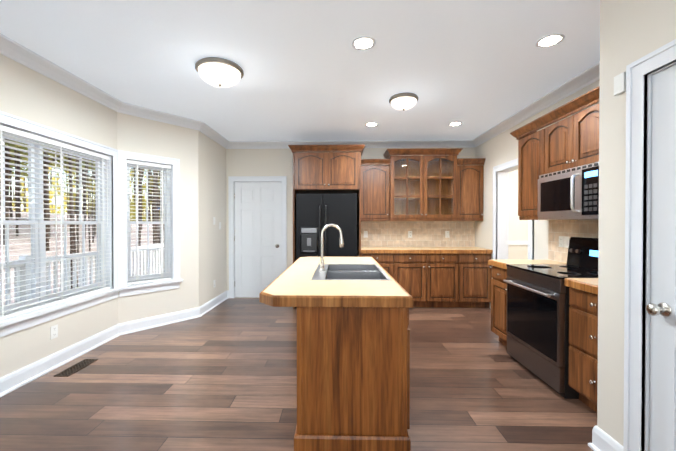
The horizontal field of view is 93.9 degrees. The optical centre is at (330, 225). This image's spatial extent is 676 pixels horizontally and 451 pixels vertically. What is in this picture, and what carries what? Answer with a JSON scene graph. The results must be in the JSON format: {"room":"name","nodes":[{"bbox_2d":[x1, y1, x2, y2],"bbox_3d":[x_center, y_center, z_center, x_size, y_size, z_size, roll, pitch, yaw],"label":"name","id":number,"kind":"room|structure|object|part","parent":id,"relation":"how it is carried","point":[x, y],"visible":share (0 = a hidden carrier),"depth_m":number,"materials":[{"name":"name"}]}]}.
{"room":"kitchen","nodes":[
{"label":"kitchen","id":0,"kind":"room"},
{"bbox_2d":[0,297,596,450],"bbox_3d":[1.723,1.336,2.639,8.920,0.060,8.900,0,0,1],"label":"floor","id":1,"kind":"structure","parent":0,"point":[222,376],"depth_m":2.43,"materials":[{"name":"brown wood"}]},
{"bbox_2d":[54,359,97,376],"bbox_3d":[-2.327,1.301,2.895,0.130,0.006,0.340,0,0,1],"label":"floor vent","id":2,"kind":"object","parent":1,"relation":"in","point":[74,368],"visible":1,"depth_m":2.87,"materials":[{"name":"black plastic"}]},
{"bbox_2d":[296,193,356,259],"bbox_3d":[-0.053,0.398,5.106,0.920,1.775,0.793,0,0,1],"label":"refrigerator","id":3,"kind":"object","parent":1,"relation":"on","point":[316,214],"visible":0.4,"depth_m":4.77,"materials":[{"name":"black metal"}]},
{"bbox_2d":[294,308,410,450],"bbox_3d":[0.166,0.875,2.822,0.708,0.858,2.033,0,0,1],"label":"kitchen island","id":4,"kind":"object","parent":1,"relation":"on","point":[353,362],"depth_m":1.83,"materials":[{"name":"brown wood"}]},
{"bbox_2d":[259,256,412,307],"bbox_3d":[0.043,0.420,2.822,0.890,0.061,2.100,0,0,1],"label":"island countertop","id":5,"kind":"structure","parent":4,"relation":"on","point":[294,287],"depth_m":1.90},
{"bbox_2d":[319,224,343,270],"bbox_3d":[0.005,0.185,2.696,0.218,0.404,0.092,0,0,1],"label":"faucet","id":6,"kind":"object","parent":5,"relation":"on","point":[341,242],"visible":1,"depth_m":2.70,"materials":[{"name":"silver metal"}]},
{"bbox_2d":[311,264,390,279],"bbox_3d":[0.160,0.491,2.710,0.582,0.207,0.892,0,0,1],"label":"sink","id":7,"kind":"object","parent":5,"relation":"in","point":[333,271],"depth_m":2.70,"materials":[{"name":"silver metal"}]},
{"bbox_2d":[288,145,492,308],"bbox_3d":[0.925,0.028,5.136,3.125,2.514,0.722,0,0,1],"label":"kitchen cabinets","id":8,"kind":"object","parent":1,"relation":"on","point":[432,197],"depth_m":5.09,"materials":[{"name":"brown wood"}]},
{"bbox_2d":[488,86,599,411],"bbox_3d":[2.092,0.123,2.738,0.684,2.364,1.805,0,0,1],"label":"kitchen cabinets","id":9,"kind":"object","parent":1,"relation":"on","point":[572,141],"depth_m":2.86,"materials":[{"name":"brown wood"}]},
{"bbox_2d":[559,236,563,246],"bbox_3d":[2.436,0.170,3.333,0.008,0.116,0.072,0,0,1],"label":"electrical outlet","id":10,"kind":"object","parent":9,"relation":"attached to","point":[561,241],"visible":1,"depth_m":3.33,"materials":[{"name":"white plastic"}]},
{"bbox_2d":[564,236,569,247],"bbox_3d":[2.432,0.171,3.253,0.012,0.116,0.072,0,0,1],"label":"electrical outlet","id":11,"kind":"object","parent":9,"relation":"attached to","point":[566,241],"visible":0.96,"depth_m":3.25,"materials":[{"name":"white plastic"}]},
{"bbox_2d":[503,237,597,398],"bbox_3d":[2.046,0.710,2.747,0.737,1.190,0.754,0,0,1],"label":"range","id":12,"kind":"object","parent":1,"relation":"on","point":[537,315],"visible":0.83,"depth_m":2.66,"materials":[{"name":"black metal"}]},
{"bbox_2d":[0,0,599,140],"bbox_3d":[1.682,-1.484,2.567,9.200,0.100,9.200,0,0,1],"label":"ceiling","id":13,"kind":"structure","parent":0,"point":[476,68],"depth_m":2.68,"materials":[{"name":"white paint"}]},
{"bbox_2d":[195,57,243,87],"bbox_3d":[-1.011,-1.351,2.882,0.420,0.170,0.420,0,0,1],"label":"dome ceiling light","id":14,"kind":"object","parent":13,"relation":"attached to","point":[219,72],"visible":1,"depth_m":2.77,"materials":[{"name":"beige glass"}]},
{"bbox_2d":[352,36,375,49],"bbox_3d":[0.260,-1.429,2.482,0.190,0.007,0.190,0,0,1],"label":"recessed light","id":15,"kind":"object","parent":13,"relation":"in","point":[363,43],"visible":1,"depth_m":2.48,"materials":[{"name":"white"}]},
{"bbox_2d":[365,122,377,126],"bbox_3d":[0.588,-1.446,4.524,0.190,0.007,0.190,0,0,1],"label":"recessed light","id":16,"kind":"object","parent":13,"relation":"in","point":[371,124],"visible":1,"depth_m":4.52,"materials":[{"name":"white"}]},
{"bbox_2d":[389,92,417,110],"bbox_3d":[0.826,-1.369,3.569,0.326,0.145,0.326,0,0,1],"label":"dome ceiling light","id":17,"kind":"object","parent":13,"relation":"attached to","point":[403,101],"visible":1,"depth_m":3.47,"materials":[{"name":"beige glass"}]},
{"bbox_2d":[448,122,462,125],"bbox_3d":[1.778,-1.446,4.496,0.190,0.007,0.190,0,0,1],"label":"recessed light","id":18,"kind":"object","parent":13,"relation":"in","point":[454,123],"visible":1,"depth_m":4.48,"materials":[{"name":"white"}]},
{"bbox_2d":[535,33,564,47],"bbox_3d":[1.699,-1.429,2.447,0.190,0.007,0.190,0,0,1],"label":"recessed light","id":19,"kind":"object","parent":13,"relation":"in","point":[549,40],"visible":1,"depth_m":2.44,"materials":[{"name":"white"}]},
{"bbox_2d":[0,0,675,445],"bbox_3d":[-0.068,-0.059,1.970,5.290,2.740,7.420,0,0,1],"label":"wall","id":20,"kind":"structure","parent":0,"point":[632,30],"depth_m":3.12,"materials":[{"name":"paint"}]},
{"bbox_2d":[50,324,57,339],"bbox_3d":[-2.528,0.974,2.887,0.008,0.116,0.072,0,0,1],"label":"outlet","id":21,"kind":"object","parent":20,"relation":"attached to","point":[53,331],"visible":1,"depth_m":2.88,"materials":[{"name":"white plastic"}]},
{"bbox_2d":[0,111,182,336],"bbox_3d":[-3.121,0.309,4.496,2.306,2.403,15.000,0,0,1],"label":"bay window","id":22,"kind":"structure","parent":20,"relation":"in","point":[117,247],"depth_m":3.62,"materials":[{"name":"white wood"}]},
{"bbox_2d":[0,125,109,319],"bbox_3d":[-2.574,-0.024,2.450,0.060,1.511,2.328,0,0,1],"label":"window blind","id":23,"kind":"object","parent":22,"relation":"attached to","point":[26,135],"visible":1,"depth_m":2.90,"materials":[{"name":"white plastic"}]},
{"bbox_3d":[-3.469,0.961,4.510,1.610,1.100,15.000,0,0,1],"label":"deck railing","id":24,"kind":"part","parent":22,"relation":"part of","materials":[{"name":"white wood"}]},
{"bbox_2d":[127,160,170,284],"bbox_3d":[-2.300,-0.037,4.012,0.059,1.511,0.509,0,1,42],"label":"window blind","id":25,"kind":"object","parent":22,"relation":"attached to","point":[139,163],"visible":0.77,"depth_m":3.99,"materials":[{"name":"white plastic"}]},
{"bbox_2d":[228,176,286,297],"bbox_3d":[-1.279,0.210,5.620,1.021,2.143,0.184,0,0,1],"label":"door frame","id":26,"kind":"structure","parent":20,"relation":"attached to","point":[232,180],"depth_m":5.54,"materials":[{"name":"white wood"}]},
{"bbox_2d":[234,182,281,297],"bbox_3d":[-1.284,0.255,5.550,0.835,2.039,0.110,0,0,1],"label":"back door","id":27,"kind":"structure","parent":20,"relation":"in","point":[257,240],"depth_m":5.57,"materials":[{"name":"white wood"}]},
{"bbox_2d":[0,33,599,148],"bbox_3d":[-0.068,-1.374,1.960,4.970,0.110,7.100,0,0,1],"label":"crown molding","id":28,"kind":"structure","parent":20,"relation":"attached to","point":[20,53],"depth_m":3.81,"materials":[{"name":"white"}]},
{"bbox_2d":[0,290,622,450],"bbox_3d":[-0.403,1.244,1.989,4.300,0.135,7.100,0,0,1],"label":"baseboard","id":29,"kind":"structure","parent":20,"relation":"attached to","point":[602,440],"depth_m":3.09,"materials":[{"name":"white wood"}]},
{"bbox_2d":[493,158,533,259],"bbox_3d":[2.541,0.206,4.301,0.184,2.173,0.966,0,0,1],"label":"door frame","id":30,"kind":"structure","parent":20,"relation":"attached to","point":[500,204],"depth_m":4.69,"materials":[{"name":"white wood"}]},
{"bbox_2d":[538,162,598,219],"bbox_3d":[2.203,-0.273,2.735,0.459,0.435,0.754,0,0,1],"label":"microwave","id":31,"kind":"object","parent":20,"relation":"attached to","point":[570,194],"visible":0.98,"depth_m":2.68,"materials":[{"name":"silver metal"}]},
{"bbox_2d":[614,72,625,95],"bbox_3d":[1.549,-0.756,1.686,0.024,0.100,0.060,0,0,1],"label":"sensor box","id":32,"kind":"object","parent":20,"relation":"attached to","point":[619,84],"visible":0.92,"depth_m":1.68,"materials":[{"name":"white plastic"}]},
{"bbox_2d":[623,39,675,450],"bbox_3d":[1.616,0.246,1.148,0.184,2.143,0.996,0,0,1],"label":"door frame","id":33,"kind":"structure","parent":20,"relation":"attached to","point":[641,72],"depth_m":1.58,"materials":[{"name":"white wood"}]},
{"bbox_2d":[645,65,675,450],"bbox_3d":[1.545,0.290,1.147,0.110,2.039,0.810,0,0,1],"label":"pantry door","id":34,"kind":"structure","parent":20,"relation":"in","point":[660,308],"depth_m":1.49,"materials":[{"name":"white wood"}]},
{"bbox_2d":[508,170,527,259],"bbox_3d":[4.177,-0.098,6.781,2.970,2.740,0.120,0,0,1],"label":"wall","id":35,"kind":"structure","parent":0,"point":[517,229],"depth_m":6.72,"materials":[{"name":"paint"}]},
{"bbox_2d":[508,241,527,244],"bbox_3d":[4.206,0.803,6.713,2.850,0.940,0.030,0,0,1],"label":"trim","id":36,"kind":"structure","parent":35,"relation":"attached to","point":[517,242],"depth_m":6.69,"materials":[{"name":"white wood"}]},
{"label":"outside","id":37,"kind":"structure","parent":0,"visible":0},
{"bbox_2d":[0,209,163,305],"bbox_3d":[-36.704,-0.517,16.288,66.000,5.646,91.000,0,0,1],"label":"ground","id":38,"kind":"structure","parent":37,"point":[24,245],"depth_m":20.12,"materials":[{"name":"plant"}]},
{"bbox_2d":[0,139,163,288],"bbox_3d":[-31.343,-10.188,13.162,57.367,25.195,59.052,0,0,1],"label":"trees","id":39,"kind":"object","parent":38,"relation":"on","point":[157,239],"depth_m":20.22,"materials":[{"name":"green plant"}]},
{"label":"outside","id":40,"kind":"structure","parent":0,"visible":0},
{"bbox_2d":[0,157,161,220],"bbox_3d":[-33.698,-15.841,20.593,64.200,38.000,180.000,0,0,1],"label":"trees","id":41,"kind":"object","parent":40,"point":[132,209],"depth_m":71.14,"materials":[{"name":"plant"}]}
]}

